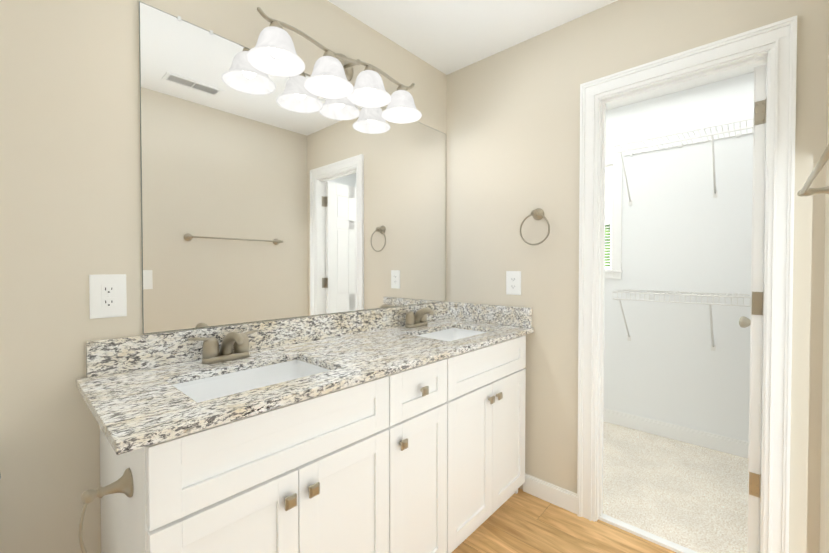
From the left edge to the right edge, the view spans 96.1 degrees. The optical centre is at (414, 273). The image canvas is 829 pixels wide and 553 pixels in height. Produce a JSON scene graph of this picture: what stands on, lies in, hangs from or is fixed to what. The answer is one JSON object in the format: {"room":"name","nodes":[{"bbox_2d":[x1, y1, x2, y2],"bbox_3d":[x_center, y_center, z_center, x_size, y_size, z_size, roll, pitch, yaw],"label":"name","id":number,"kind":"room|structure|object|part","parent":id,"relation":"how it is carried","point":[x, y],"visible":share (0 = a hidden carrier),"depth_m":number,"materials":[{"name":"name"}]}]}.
{"room":"bathroom","nodes":[
{"label":"bathroom","id":0,"kind":"room"},
{"bbox_2d":[0,0,446,552],"bbox_3d":[-0.869,-0.020,1.250,0.096,2.420,3.090,1,1,42],"label":"wall","id":1,"kind":"structure","parent":0,"point":[70,185],"depth_m":1.24,"materials":[{"name":"beige paint"}]},
{"bbox_2d":[89,274,126,318],"bbox_3d":[-0.923,0.068,1.124,0.007,0.130,0.087,1,1,42],"label":"outlet","id":2,"kind":"object","parent":1,"relation":"attached to","point":[107,296],"visible":1,"depth_m":1.12,"materials":[{"name":"white plastic"}]},
{"bbox_2d":[86,301,447,376],"bbox_3d":[-0.378,0.240,1.712,0.021,0.105,1.704,1,1,42],"label":"backsplash","id":3,"kind":"structure","parent":1,"relation":"attached to","point":[113,355],"depth_m":1.33,"materials":[{"name":"multicoloured stone"}]},
{"bbox_3d":[-0.336,-0.340,1.764,0.006,1.049,1.577,1,1,42],"label":"vanity mirror","id":4,"kind":"part","parent":1,"relation":"part of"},
{"bbox_2d":[246,7,421,123],"bbox_3d":[-0.296,-0.901,1.637,0.223,0.248,0.873,1,1,42],"label":"sconce","id":5,"kind":"object","parent":1,"relation":"attached to","point":[272,52],"visible":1,"depth_m":1.59,"materials":[{"name":"white glass"}]},
{"bbox_2d":[328,0,766,109],"bbox_3d":[0.279,-1.268,1.091,2.980,0.080,4.430,1,1,42],"label":"ceiling","id":6,"kind":"structure","parent":0,"point":[446,37],"depth_m":1.86,"materials":[{"name":"white paint"}]},
{"bbox_2d":[452,488,675,552],"bbox_3d":[-0.226,1.229,0.711,1.800,0.060,3.130,1,1,42],"label":"floor","id":7,"kind":"structure","parent":0,"point":[521,521],"depth_m":1.69,"materials":[{"name":"brown wood"}]},
{"bbox_2d":[78,325,533,552],"bbox_3d":[-0.196,0.753,1.502,0.584,0.866,1.748,1,1,42],"label":"bathroom vanity","id":8,"kind":"object","parent":7,"relation":"on","point":[401,429],"depth_m":1.12,"materials":[{"name":"white paint"}]},
{"bbox_2d":[76,317,531,448],"bbox_3d":[-0.171,0.308,1.523,0.582,0.024,1.748,1,1,42],"label":"countertop","id":9,"kind":"structure","parent":8,"relation":"on","point":[135,405],"depth_m":1.10,"materials":[{"name":"multicoloured stone"}]},
{"bbox_2d":[446,0,828,552],"bbox_3d":[0.898,-0.029,1.792,2.980,2.420,0.090,1,1,42],"label":"wall","id":10,"kind":"structure","parent":0,"point":[513,141],"depth_m":1.87,"materials":[{"name":"beige paint"}]},
{"bbox_2d":[448,302,531,328],"bbox_3d":[0.405,0.233,2.165,0.569,0.105,0.021,1,1,42],"label":"backsplash","id":11,"kind":"structure","parent":10,"relation":"attached to","point":[494,314],"depth_m":2.12,"materials":[{"name":"multicoloured stone"}]},
{"bbox_2d":[506,271,520,294],"bbox_3d":[0.544,0.052,2.049,0.087,0.130,0.007,1,1,42],"label":"outlet","id":12,"kind":"object","parent":10,"relation":"attached to","point":[513,282],"visible":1,"depth_m":2.05,"materials":[{"name":"white plastic"}]},
{"bbox_2d":[520,208,549,244],"bbox_3d":[0.629,-0.243,1.933,0.163,0.196,0.058,1,1,42],"label":"towel ring","id":13,"kind":"object","parent":10,"relation":"attached to","point":[537,214],"visible":1,"depth_m":1.93,"materials":[{"name":"silver metal"}]},
{"bbox_2d":[523,473,576,513],"bbox_3d":[0.696,1.131,1.924,0.288,0.097,0.014,1,1,42],"label":"baseboard","id":14,"kind":"structure","parent":10,"relation":"attached to","point":[563,498],"depth_m":1.90,"materials":[{"name":"white wood"}]},
{"bbox_2d":[577,15,796,552],"bbox_3d":[1.110,0.141,1.601,0.738,2.086,0.134,1,1,42],"label":"door frame","id":15,"kind":"structure","parent":10,"relation":"attached to","point":[773,45],"depth_m":1.41,"materials":[{"name":"white wood"}]},
{"bbox_2d":[739,64,766,552],"bbox_3d":[1.525,0.180,1.643,0.601,1.977,0.179,-1,1,-45],"label":"door","id":16,"kind":"structure","parent":10,"relation":"in","point":[757,284],"depth_m":1.46,"materials":[{"name":"white wood"}]},
{"bbox_3d":[1.524,0.099,1.641,0.540,1.550,0.179,-1,1,-45],"label":"door hardware","id":17,"kind":"part","parent":16,"relation":"part of","materials":[{"name":"white wood"}]},
{"bbox_3d":[1.337,0.105,1.428,0.002,1.545,0.034,1,1,42],"label":"door jamb hinges","id":18,"kind":"part","parent":16,"relation":"part of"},
{"bbox_2d":[603,421,748,552],"bbox_3d":[1.332,1.197,2.288,2.980,0.072,1.300,1,1,42],"label":"floor","id":19,"kind":"structure","parent":0,"point":[693,497],"depth_m":2.01,"materials":[{"name":"beige carpet"}]},
{"bbox_2d":[604,72,753,441],"bbox_3d":[1.739,-0.050,2.716,2.980,2.408,0.090,1,1,42],"label":"wall","id":20,"kind":"structure","parent":0,"point":[683,230],"depth_m":2.55,"materials":[{"name":"white paint"}]},
{"bbox_2d":[605,155,622,278],"bbox_3d":[1.284,-0.430,3.110,0.840,0.934,0.130,1,1,42],"label":"window","id":21,"kind":"structure","parent":20,"relation":"in","point":[613,199],"depth_m":2.83,"materials":[{"name":"white"}]},
{"bbox_2d":[603,408,748,458],"bbox_3d":[1.704,1.104,2.696,2.800,0.102,0.014,1,1,42],"label":"baseboard","id":22,"kind":"structure","parent":20,"relation":"attached to","point":[736,447],"depth_m":2.56,"materials":[{"name":"white wood"}]},
{"bbox_2d":[613,289,750,350],"bbox_3d":[2.057,0.320,2.165,1.580,0.386,0.304,1,1,42],"label":"wire shelf","id":23,"kind":"object","parent":20,"relation":"attached to","point":[731,295],"visible":0.81,"depth_m":2.39,"materials":[{"name":"white metal"}]},
{"bbox_2d":[614,118,752,205],"bbox_3d":[2.057,-0.685,2.149,1.580,0.386,0.304,1,1,42],"label":"wire shelf","id":24,"kind":"object","parent":20,"relation":"attached to","point":[715,193],"visible":0.71,"depth_m":2.38,"materials":[{"name":"white metal"}]},
{"bbox_2d":[819,29,828,552],"bbox_3d":[0.393,-0.002,0.101,0.090,2.420,3.090,1,1,42],"label":"wall","id":25,"kind":"structure","parent":0,"point":[824,518],"depth_m":1.23,"materials":[{"name":"beige paint"}]},
{"bbox_2d":[797,144,828,196],"bbox_3d":[0.934,-0.233,0.821,0.085,0.056,0.732,1,1,42],"label":"towel bar","id":26,"kind":"object","parent":25,"relation":"attached to","point":[805,190],"visible":1,"depth_m":0.94,"materials":[{"name":"silver metal"}]},
{"label":"outside","id":27,"kind":"structure","parent":0,"visible":0},
{"bbox_2d":[605,224,609,265],"bbox_3d":[3.010,-0.101,5.277,5.125,3.123,2.605,1,1,42],"label":"foliage","id":28,"kind":"object","parent":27,"point":[607,230],"depth_m":4.37,"materials":[{"name":"green plant"}]}
]}

